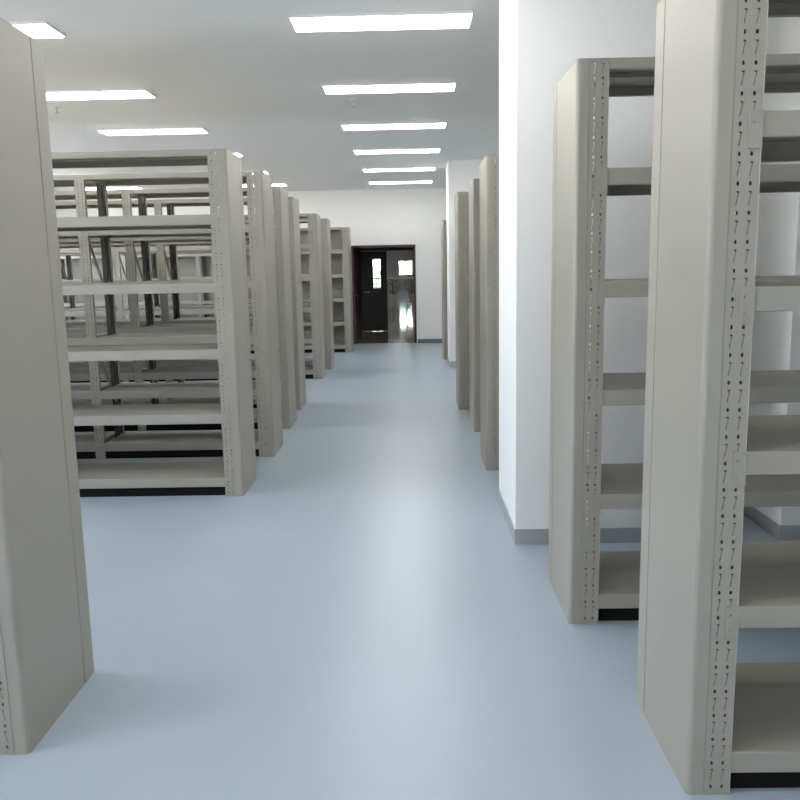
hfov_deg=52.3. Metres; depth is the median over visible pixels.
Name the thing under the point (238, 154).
recessed light
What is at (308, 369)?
shelf
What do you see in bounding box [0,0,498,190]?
ceiling
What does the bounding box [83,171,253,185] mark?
shelf
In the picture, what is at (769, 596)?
shelf
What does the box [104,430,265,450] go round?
shelf
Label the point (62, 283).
shelf
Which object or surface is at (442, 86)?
recessed light
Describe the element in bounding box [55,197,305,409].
storage rack
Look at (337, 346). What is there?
shelf
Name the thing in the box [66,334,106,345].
shelf
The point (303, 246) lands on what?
shelf
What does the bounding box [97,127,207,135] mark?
recessed light
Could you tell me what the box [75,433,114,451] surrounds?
shelf
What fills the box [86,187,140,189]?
diffuser
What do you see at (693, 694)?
storage rack
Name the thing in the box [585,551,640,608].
shelf
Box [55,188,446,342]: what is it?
wall
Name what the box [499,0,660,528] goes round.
pillar
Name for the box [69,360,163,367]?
shelf
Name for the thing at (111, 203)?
shelf
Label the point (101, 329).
shelf
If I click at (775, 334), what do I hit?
pillar
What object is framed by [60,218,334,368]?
storage rack
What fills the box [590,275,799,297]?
shelf
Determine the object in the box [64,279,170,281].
shelf
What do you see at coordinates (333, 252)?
shelf
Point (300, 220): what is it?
shelf
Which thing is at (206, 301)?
shelf
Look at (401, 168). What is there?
recessed light
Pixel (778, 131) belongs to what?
shelf
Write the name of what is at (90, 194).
shelf
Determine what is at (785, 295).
shelf
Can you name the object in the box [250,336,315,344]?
shelf
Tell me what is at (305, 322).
shelf
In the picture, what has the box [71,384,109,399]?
shelf
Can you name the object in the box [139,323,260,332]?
shelf
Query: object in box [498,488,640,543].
baseboard
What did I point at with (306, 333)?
shelf
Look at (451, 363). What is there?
baseboard
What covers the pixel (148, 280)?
shelf
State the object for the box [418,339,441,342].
baseboard
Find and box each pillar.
[446,159,495,360]
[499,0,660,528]
[726,17,799,524]
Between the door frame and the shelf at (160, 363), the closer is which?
the shelf at (160, 363)
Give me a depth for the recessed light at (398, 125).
9.33 m
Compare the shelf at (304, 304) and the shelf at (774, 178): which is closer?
the shelf at (774, 178)
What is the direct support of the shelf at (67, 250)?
attached to the storage rack at (317, 371)
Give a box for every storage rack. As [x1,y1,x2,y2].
[0,18,94,754]
[51,149,256,496]
[53,171,282,459]
[54,186,296,431]
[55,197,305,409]
[59,213,325,382]
[59,227,353,353]
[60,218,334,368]
[441,220,447,359]
[454,192,469,409]
[469,179,479,431]
[480,156,498,470]
[548,53,799,623]
[636,0,799,794]
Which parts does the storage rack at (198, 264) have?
post, post, post, post, kick plate, post, panel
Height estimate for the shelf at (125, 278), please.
0.066 m
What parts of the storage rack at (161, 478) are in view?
kick plate, post, panel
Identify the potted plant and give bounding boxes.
[387,279,399,300]
[404,274,413,299]
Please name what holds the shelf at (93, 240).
attached to the storage rack at (153, 373)
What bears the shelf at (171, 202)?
attached to the storage rack at (293, 203)
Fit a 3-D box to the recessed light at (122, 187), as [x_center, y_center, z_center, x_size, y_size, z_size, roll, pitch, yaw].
[-5.563,-4.041,15.564,1.200,0.024,0.310,-1,9,1]
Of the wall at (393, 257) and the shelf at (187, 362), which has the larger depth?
the wall at (393, 257)
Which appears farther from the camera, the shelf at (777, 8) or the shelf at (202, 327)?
the shelf at (202, 327)
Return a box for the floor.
[0,293,799,799]
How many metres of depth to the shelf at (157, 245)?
9.00 m
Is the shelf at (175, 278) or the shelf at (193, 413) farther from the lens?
the shelf at (175, 278)
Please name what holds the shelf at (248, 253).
attached to the storage rack at (198, 264)
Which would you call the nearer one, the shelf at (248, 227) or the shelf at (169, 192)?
the shelf at (248, 227)
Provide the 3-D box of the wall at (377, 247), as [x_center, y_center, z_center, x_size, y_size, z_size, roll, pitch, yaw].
[0.284,-3.369,20.726,14.000,3.200,0.100,-1,9,1]
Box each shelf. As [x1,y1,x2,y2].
[51,149,216,168]
[53,175,95,186]
[54,189,137,199]
[55,200,166,208]
[57,214,219,231]
[58,231,99,238]
[58,238,140,243]
[59,243,168,247]
[59,248,124,253]
[60,253,141,255]
[60,255,121,258]
[62,279,114,281]
[62,281,126,282]
[62,282,222,294]
[62,283,81,284]
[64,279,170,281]
[64,301,124,306]
[64,306,154,310]
[64,309,128,316]
[65,318,173,325]
[66,324,145,333]
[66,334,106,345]
[67,343,225,361]
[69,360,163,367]
[69,367,147,368]
[69,368,148,380]
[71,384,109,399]
[72,398,175,404]
[72,403,229,425]
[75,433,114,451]
[77,461,232,488]
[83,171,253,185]
[88,224,255,237]
[92,280,258,287]
[96,331,260,344]
[100,381,262,398]
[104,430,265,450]
[118,246,210,252]
[121,278,211,279]
[123,308,213,315]
[129,187,253,197]
[133,234,274,242]
[136,279,276,284]
[137,254,200,257]
[138,300,202,304]
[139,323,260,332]
[142,366,280,379]
[150,251,210,253]
[154,305,213,308]
[161,198,273,206]
[163,241,248,245]
[168,317,278,323]
[171,354,280,365]
[173,392,281,404]
[175,278,257,279]
[199,252,249,256]
[202,299,258,303]
[220,244,312,250]
[223,306,314,312]
[229,408,282,422]
[244,214,311,219]
[244,219,311,223]
[247,276,313,280]
[248,303,314,306]
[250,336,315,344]
[251,358,316,365]
[274,227,341,231]
[275,250,341,254]
[277,297,343,301]
[280,366,312,374]
[303,320,343,325]
[304,331,311,335]
[304,343,344,349]
[332,274,342,277]
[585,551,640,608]
[587,463,799,508]
[588,370,799,405]
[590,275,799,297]
[592,164,799,195]
[594,53,799,96]
[711,662,799,772]
[718,542,799,627]
[725,415,799,474]
[731,281,799,311]
[737,110,799,161]
[744,0,799,17]
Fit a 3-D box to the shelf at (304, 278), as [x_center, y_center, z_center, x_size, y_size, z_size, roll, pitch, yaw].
[-1.946,-1.769,11.908,1.322,0.066,0.496,-1,9,1]
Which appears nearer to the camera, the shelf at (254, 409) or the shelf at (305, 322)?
the shelf at (254, 409)
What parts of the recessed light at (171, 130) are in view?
light frame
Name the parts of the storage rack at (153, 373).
kick plate, post, post, kick plate, post, panel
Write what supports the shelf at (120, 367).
attached to the storage rack at (324, 222)
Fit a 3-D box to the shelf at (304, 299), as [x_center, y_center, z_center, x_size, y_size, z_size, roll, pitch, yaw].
[-1.726,-1.935,15.774,1.322,0.066,0.496,-1,9,1]
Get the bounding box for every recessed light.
[8,21,65,37]
[46,88,155,99]
[74,186,141,189]
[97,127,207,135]
[215,152,242,156]
[243,183,286,186]
[289,11,472,31]
[322,81,455,93]
[341,121,446,129]
[353,148,439,153]
[363,167,435,171]
[369,180,432,183]
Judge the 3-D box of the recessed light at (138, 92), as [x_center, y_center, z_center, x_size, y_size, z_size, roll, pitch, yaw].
[-2.884,-2.800,7.481,1.200,0.024,0.310,-1,9,1]
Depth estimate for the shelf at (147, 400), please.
9.28 m
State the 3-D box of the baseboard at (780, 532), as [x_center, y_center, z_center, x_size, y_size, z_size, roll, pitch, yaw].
[2.547,0.673,5.026,0.809,0.088,0.894,-1,9,1]
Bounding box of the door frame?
[351,244,416,343]
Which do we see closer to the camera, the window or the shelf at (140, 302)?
the shelf at (140, 302)
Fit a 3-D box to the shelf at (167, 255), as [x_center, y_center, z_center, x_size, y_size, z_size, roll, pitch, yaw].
[-4.535,-2.779,15.678,1.322,0.066,0.496,-1,9,1]
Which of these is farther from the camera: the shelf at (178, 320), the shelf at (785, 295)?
the shelf at (178, 320)
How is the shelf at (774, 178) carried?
attached to the storage rack at (611, 579)
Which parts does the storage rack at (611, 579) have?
panel, post, kick plate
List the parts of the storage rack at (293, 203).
post, post, panel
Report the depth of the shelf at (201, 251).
12.76 m
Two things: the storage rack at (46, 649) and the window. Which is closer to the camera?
the storage rack at (46, 649)
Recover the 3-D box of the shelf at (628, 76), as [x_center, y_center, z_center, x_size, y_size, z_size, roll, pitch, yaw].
[1.487,-1.379,3.469,1.322,0.042,0.546,-1,9,1]
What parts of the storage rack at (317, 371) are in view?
kick plate, post, post, kick plate, post, kick plate, post, panel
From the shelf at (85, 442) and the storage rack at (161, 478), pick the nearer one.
the storage rack at (161, 478)
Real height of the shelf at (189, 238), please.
0.066 m
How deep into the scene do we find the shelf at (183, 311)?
11.76 m
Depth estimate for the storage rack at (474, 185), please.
7.69 m
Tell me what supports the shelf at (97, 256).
attached to the storage rack at (198, 264)
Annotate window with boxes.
[398,260,412,275]
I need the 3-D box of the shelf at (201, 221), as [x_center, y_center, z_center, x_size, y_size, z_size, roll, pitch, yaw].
[-1.918,-1.232,5.689,1.322,0.066,0.496,-1,9,1]
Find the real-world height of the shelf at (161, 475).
0.066 m
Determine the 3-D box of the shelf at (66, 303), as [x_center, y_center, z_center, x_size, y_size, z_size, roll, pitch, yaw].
[-5.913,-1.866,15.843,1.322,0.066,0.496,-1,9,1]
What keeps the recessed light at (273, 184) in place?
in the ceiling
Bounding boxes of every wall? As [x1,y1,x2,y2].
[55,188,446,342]
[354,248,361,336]
[360,247,405,311]
[360,250,413,292]
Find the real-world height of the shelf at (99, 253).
0.066 m
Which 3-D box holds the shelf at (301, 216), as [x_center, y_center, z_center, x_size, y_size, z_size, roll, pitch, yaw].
[-1.963,-2.640,11.768,1.322,0.042,0.496,-1,9,1]
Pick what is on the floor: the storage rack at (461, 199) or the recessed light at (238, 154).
the storage rack at (461, 199)
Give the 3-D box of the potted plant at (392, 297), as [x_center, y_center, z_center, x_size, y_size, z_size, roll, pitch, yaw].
[-0.366,-5.593,41.138,0.954,1.174,0.951,-1,9,1]
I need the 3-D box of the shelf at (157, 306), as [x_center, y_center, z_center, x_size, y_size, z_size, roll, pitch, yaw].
[-3.288,-1.483,13.136,1.322,0.066,0.496,-1,9,1]
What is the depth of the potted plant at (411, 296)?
42.03 m
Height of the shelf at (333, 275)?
0.066 m
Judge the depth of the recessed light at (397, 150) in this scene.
11.30 m
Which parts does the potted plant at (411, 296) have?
pot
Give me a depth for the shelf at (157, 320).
9.14 m
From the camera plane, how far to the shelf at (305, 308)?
11.73 m
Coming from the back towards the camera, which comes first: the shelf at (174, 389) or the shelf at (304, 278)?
the shelf at (304, 278)
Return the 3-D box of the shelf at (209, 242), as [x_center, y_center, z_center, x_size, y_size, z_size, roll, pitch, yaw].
[-1.945,-1.796,9.219,1.322,0.066,0.496,-1,9,1]
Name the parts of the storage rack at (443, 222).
post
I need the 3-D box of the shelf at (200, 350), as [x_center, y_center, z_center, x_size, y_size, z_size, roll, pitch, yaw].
[-1.901,-0.342,5.832,1.322,0.066,0.496,-1,9,1]
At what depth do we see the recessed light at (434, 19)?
5.40 m
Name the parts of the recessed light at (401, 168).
light frame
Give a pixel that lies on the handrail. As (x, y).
(393, 277)
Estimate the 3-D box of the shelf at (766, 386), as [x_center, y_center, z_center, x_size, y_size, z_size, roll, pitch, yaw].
[1.512,-0.063,3.679,1.322,0.066,0.546,-1,9,1]
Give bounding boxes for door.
[360,247,412,330]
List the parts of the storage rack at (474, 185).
post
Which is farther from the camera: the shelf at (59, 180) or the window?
the window
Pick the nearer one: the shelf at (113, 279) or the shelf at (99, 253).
the shelf at (113, 279)
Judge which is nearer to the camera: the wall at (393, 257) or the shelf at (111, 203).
the shelf at (111, 203)
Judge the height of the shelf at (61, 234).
0.066 m
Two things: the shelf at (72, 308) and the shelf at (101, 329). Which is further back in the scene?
the shelf at (72, 308)
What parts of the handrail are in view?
rail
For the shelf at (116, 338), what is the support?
attached to the storage rack at (97, 445)
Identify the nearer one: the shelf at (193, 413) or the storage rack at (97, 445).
the shelf at (193, 413)
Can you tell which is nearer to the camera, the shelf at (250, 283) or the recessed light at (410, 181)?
the shelf at (250, 283)
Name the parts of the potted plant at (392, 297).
pot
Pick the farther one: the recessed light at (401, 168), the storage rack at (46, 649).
the recessed light at (401, 168)
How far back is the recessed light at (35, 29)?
5.44 m
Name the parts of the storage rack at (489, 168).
panel, post, post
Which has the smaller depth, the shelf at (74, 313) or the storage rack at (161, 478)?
the storage rack at (161, 478)
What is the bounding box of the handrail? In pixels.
[387,277,413,294]
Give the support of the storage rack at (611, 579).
on the floor
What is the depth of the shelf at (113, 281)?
7.94 m
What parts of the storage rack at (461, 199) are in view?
panel, post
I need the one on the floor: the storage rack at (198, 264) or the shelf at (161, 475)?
the storage rack at (198, 264)
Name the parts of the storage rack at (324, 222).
post, post, post, panel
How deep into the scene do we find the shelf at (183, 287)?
5.51 m
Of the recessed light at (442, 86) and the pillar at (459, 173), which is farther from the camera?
the pillar at (459, 173)
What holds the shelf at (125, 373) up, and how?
attached to the storage rack at (153, 373)
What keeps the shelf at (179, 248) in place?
attached to the storage rack at (317, 371)
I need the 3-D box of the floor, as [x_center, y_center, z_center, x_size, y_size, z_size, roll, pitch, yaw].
[-0.328,-2.385,25.095,15.400,0.100,59.700,-1,9,1]
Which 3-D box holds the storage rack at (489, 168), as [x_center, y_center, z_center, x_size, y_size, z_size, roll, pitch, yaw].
[1.412,-0.672,6.388,1.524,2.358,0.568,-1,9,1]
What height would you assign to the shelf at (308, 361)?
0.066 m
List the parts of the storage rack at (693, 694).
panel, post, kick plate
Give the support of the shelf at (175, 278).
attached to the storage rack at (293, 203)
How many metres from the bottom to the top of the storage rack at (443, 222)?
2.358 m
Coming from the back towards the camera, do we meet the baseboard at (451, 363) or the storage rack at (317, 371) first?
the baseboard at (451, 363)
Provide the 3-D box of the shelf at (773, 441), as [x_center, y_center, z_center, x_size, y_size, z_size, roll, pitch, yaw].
[1.617,0.122,2.512,1.322,0.066,0.546,-1,9,1]
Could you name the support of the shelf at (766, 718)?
attached to the storage rack at (693, 694)
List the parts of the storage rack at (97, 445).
kick plate, post, post, kick plate, post, panel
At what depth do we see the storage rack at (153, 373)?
8.08 m
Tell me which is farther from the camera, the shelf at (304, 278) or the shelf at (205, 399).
the shelf at (304, 278)
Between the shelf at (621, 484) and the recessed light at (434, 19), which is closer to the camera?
the shelf at (621, 484)
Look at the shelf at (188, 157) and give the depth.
5.60 m
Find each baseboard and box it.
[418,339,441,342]
[447,355,455,366]
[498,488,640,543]
[743,507,799,540]
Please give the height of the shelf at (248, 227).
0.066 m
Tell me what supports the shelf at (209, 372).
attached to the storage rack at (153, 373)
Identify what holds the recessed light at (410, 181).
in the ceiling
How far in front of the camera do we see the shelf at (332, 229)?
15.32 m

